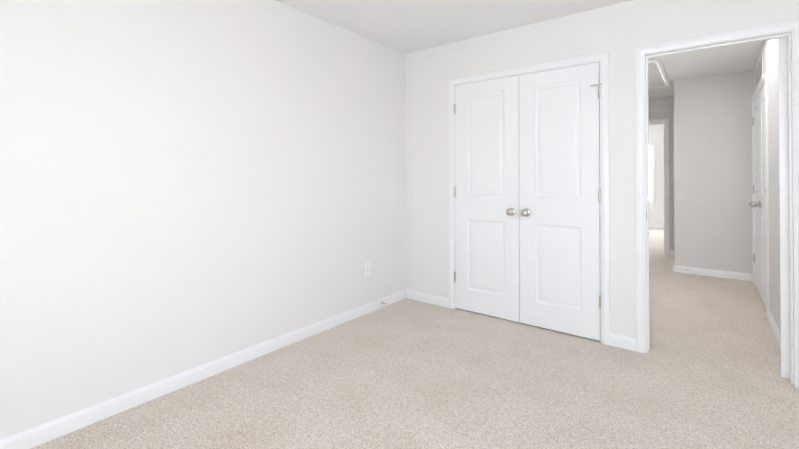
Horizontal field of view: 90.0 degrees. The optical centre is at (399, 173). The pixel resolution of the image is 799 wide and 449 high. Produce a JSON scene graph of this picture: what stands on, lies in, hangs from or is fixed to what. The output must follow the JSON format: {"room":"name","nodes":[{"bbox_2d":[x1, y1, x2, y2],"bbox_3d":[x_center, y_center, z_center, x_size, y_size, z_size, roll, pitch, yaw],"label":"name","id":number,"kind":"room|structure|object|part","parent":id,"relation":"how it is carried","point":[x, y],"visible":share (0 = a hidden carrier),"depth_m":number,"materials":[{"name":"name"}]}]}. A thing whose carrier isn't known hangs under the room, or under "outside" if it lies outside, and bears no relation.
{"room":"empty bedroom","nodes":[
{"label":"empty bedroom","id":0,"kind":"room"},
{"bbox_2d":[0,0,405,438],"bbox_3d":[-1.255,0.003,2.393,0.120,2.440,4.390,0,-1,38],"label":"wall","id":1,"kind":"structure","parent":0,"point":[185,185],"depth_m":2.28,"materials":[{"name":"paint"}]},
{"bbox_2d":[0,289,407,448],"bbox_3d":[-1.195,1.181,2.338,0.030,0.083,4.150,0,-1,38],"label":"baseboard","id":2,"kind":"structure","parent":1,"relation":"attached to","point":[51,430],"depth_m":2.23,"materials":[{"name":"paint"}]},
{"bbox_2d":[364,262,369,276],"bbox_3d":[-0.283,0.847,3.538,0.008,0.115,0.070,0,-1,38],"label":"outlet","id":3,"kind":"object","parent":1,"relation":"attached to","point":[366,269],"visible":1,"depth_m":3.53,"materials":[{"name":"white plastic"}]},
{"bbox_2d":[30,228,798,448],"bbox_3d":[2.436,1.290,4.522,4.700,0.100,12.450,0,-1,38],"label":"floor","id":4,"kind":"structure","parent":0,"point":[704,372],"depth_m":2.26,"materials":[{"name":"carpet"}]},
{"bbox_2d":[275,0,763,98],"bbox_3d":[2.436,-1.247,4.542,4.700,0.106,12.450,0,-1,38],"label":"ceiling","id":5,"kind":"structure","parent":0,"point":[406,26],"depth_m":3.20,"materials":[{"name":"paint"}]},
{"bbox_3d":[2.908,-1.193,5.030,0.654,0.007,1.404,0,-1,38],"label":"hatch panel","id":6,"kind":"part","parent":5,"relation":"part of","materials":[{"name":"white paint"}]},
{"bbox_2d":[648,59,671,88],"bbox_3d":[2.908,-1.187,5.030,0.764,0.018,1.514,0,-1,38],"label":"trim","id":7,"kind":"structure","parent":5,"relation":"attached to","point":[661,68],"depth_m":4.71,"materials":[{"name":"paint"}]},
{"bbox_2d":[406,0,798,338],"bbox_3d":[1.550,0.007,2.922,3.670,2.440,0.120,0,-1,38],"label":"wall","id":8,"kind":"structure","parent":0,"point":[619,32],"depth_m":3.02,"materials":[{"name":"paint"}]},
{"bbox_2d":[408,290,447,307],"bbox_3d":[0.268,1.193,3.822,0.467,0.083,0.012,0,-1,38],"label":"baseboard","id":9,"kind":"structure","parent":8,"relation":"attached to","point":[418,296],"depth_m":3.81,"materials":[{"name":"paint"}]},
{"bbox_2d":[455,75,519,321],"bbox_3d":[0.735,0.205,3.455,0.599,2.030,0.104,0,-1,38],"label":"closet door","id":10,"kind":"structure","parent":8,"relation":"in","point":[487,259],"depth_m":3.46,"materials":[{"name":"paint"}]},
{"bbox_3d":[0.913,0.315,3.293,0.064,0.064,0.069,0,-1,38],"label":"knob","id":11,"kind":"part","parent":10,"relation":"part of","materials":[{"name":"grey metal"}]},
{"bbox_2d":[448,51,609,344],"bbox_3d":[1.020,0.199,3.331,1.246,2.063,0.120,0,-1,38],"label":"door frame","id":12,"kind":"structure","parent":8,"relation":"attached to","point":[454,171],"depth_m":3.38,"materials":[{"name":"paint"}]},
{"bbox_2d":[519,62,600,340],"bbox_3d":[1.212,0.202,3.086,0.599,2.030,0.104,0,-1,38],"label":"closet door","id":13,"kind":"structure","parent":8,"relation":"in","point":[559,175],"depth_m":3.08,"materials":[{"name":"paint"}]},
{"bbox_3d":[1.011,0.315,3.217,0.064,0.064,0.069,0,-1,38],"label":"knob","id":14,"kind":"part","parent":13,"relation":"part of","materials":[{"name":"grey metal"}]},
{"bbox_2d":[598,189,600,202],"bbox_3d":[1.458,0.163,2.910,0.018,0.097,0.016,0,-1,38],"label":"right closet door hinge","id":15,"kind":"object","parent":8,"relation":"attached to","point":[599,196],"visible":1,"depth_m":2.90,"materials":[{"name":"grey metal"}]},
{"bbox_2d":[634,19,798,388],"bbox_3d":[2.012,0.171,2.564,0.850,2.107,0.156,0,-1,38],"label":"door frame","id":16,"kind":"structure","parent":8,"relation":"attached to","point":[764,29],"depth_m":2.41,"materials":[{"name":"paint"}]},
{"bbox_2d":[649,124,663,225],"bbox_3d":[6.084,0.058,9.248,4.700,2.440,0.165,0,-1,38],"label":"wall","id":17,"kind":"structure","parent":0,"point":[656,209],"depth_m":9.28,"materials":[{"name":"paint"}]},
{"bbox_3d":[5.529,-0.003,9.707,0.970,1.280,0.006,0,-1,38],"label":"window frame pane","id":18,"kind":"part","parent":17,"relation":"part of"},
{"bbox_2d":[649,142,655,202],"bbox_3d":[5.487,-0.032,9.652,1.174,1.427,0.018,0,-1,38],"label":"window","id":19,"kind":"structure","parent":17,"relation":"in","point":[653,165],"depth_m":9.31,"materials":[{"name":"paint"}]},
{"bbox_2d":[649,225,663,228],"bbox_3d":[6.058,1.236,9.204,4.460,0.083,0.013,0,-1,38],"label":"baseboard","id":20,"kind":"structure","parent":17,"relation":"attached to","point":[650,226],"depth_m":9.27,"materials":[{"name":"paint"}]},
{"bbox_2d":[648,96,673,249],"bbox_3d":[4.488,0.032,5.959,3.200,2.440,0.120,0,-1,38],"label":"wall","id":21,"kind":"structure","parent":0,"point":[661,108],"depth_m":6.14,"materials":[{"name":"paint"}]},
{"bbox_2d":[649,118,669,254],"bbox_3d":[3.828,0.202,6.457,0.889,2.107,0.138,0,-1,38],"label":"door frame","id":22,"kind":"structure","parent":21,"relation":"attached to","point":[666,141],"depth_m":6.15,"materials":[{"name":"paint"}]},
{"bbox_2d":[674,70,751,273],"bbox_3d":[3.870,0.023,4.858,0.870,2.440,0.120,0,-1,38],"label":"wall","id":23,"kind":"structure","parent":0,"point":[712,175],"depth_m":4.83,"materials":[{"name":"paint"}]},
{"bbox_2d":[673,264,752,281],"bbox_3d":[3.773,1.201,4.822,0.750,0.083,0.040,0,-1,38],"label":"baseboard","id":24,"kind":"structure","parent":23,"relation":"attached to","point":[724,274],"depth_m":4.82,"materials":[{"name":"paint"}]},
{"bbox_2d":[752,39,780,332],"bbox_3d":[3.298,0.012,3.511,0.127,2.440,2.950,0,-1,38],"label":"wall","id":25,"kind":"structure","parent":0,"point":[767,59],"depth_m":3.15,"materials":[{"name":"paint"}]},
{"bbox_2d":[755,52,762,89],"bbox_3d":[3.582,-1.004,3.982,0.011,0.240,0.750,0,-1,38],"label":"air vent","id":26,"kind":"object","parent":25,"relation":"in","point":[759,66],"depth_m":3.95,"materials":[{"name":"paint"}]},
{"bbox_2d":[751,71,769,318],"bbox_3d":[3.561,0.182,3.957,0.018,2.107,1.424,0,-1,38],"label":"trim","id":27,"kind":"structure","parent":25,"relation":"attached to","point":[764,79],"depth_m":3.41,"materials":[{"name":"paint"}]},
{"bbox_2d":[768,309,780,349],"bbox_3d":[2.743,1.186,2.887,0.013,0.083,1.258,0,-1,38],"label":"baseboard","id":28,"kind":"structure","parent":25,"relation":"attached to","point":[771,320],"depth_m":3.04,"materials":[{"name":"paint"}]},
{"bbox_3d":[3.616,0.204,3.915,0.120,2.063,1.336,0,-1,38],"label":"closet","id":29,"kind":"object","parent":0,"visible":0},
{"bbox_2d":[749,84,765,307],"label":"hall door","id":30,"kind":"structure","parent":29,"relation":"attached to","point":[762,204],"depth_m":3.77,"materials":[{"name":"paint"}]},
{"bbox_3d":[3.497,0.305,3.927,0.083,0.064,0.064,0,-1,38],"label":"knob","id":31,"kind":"part","parent":30,"relation":"part of","materials":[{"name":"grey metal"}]}
]}

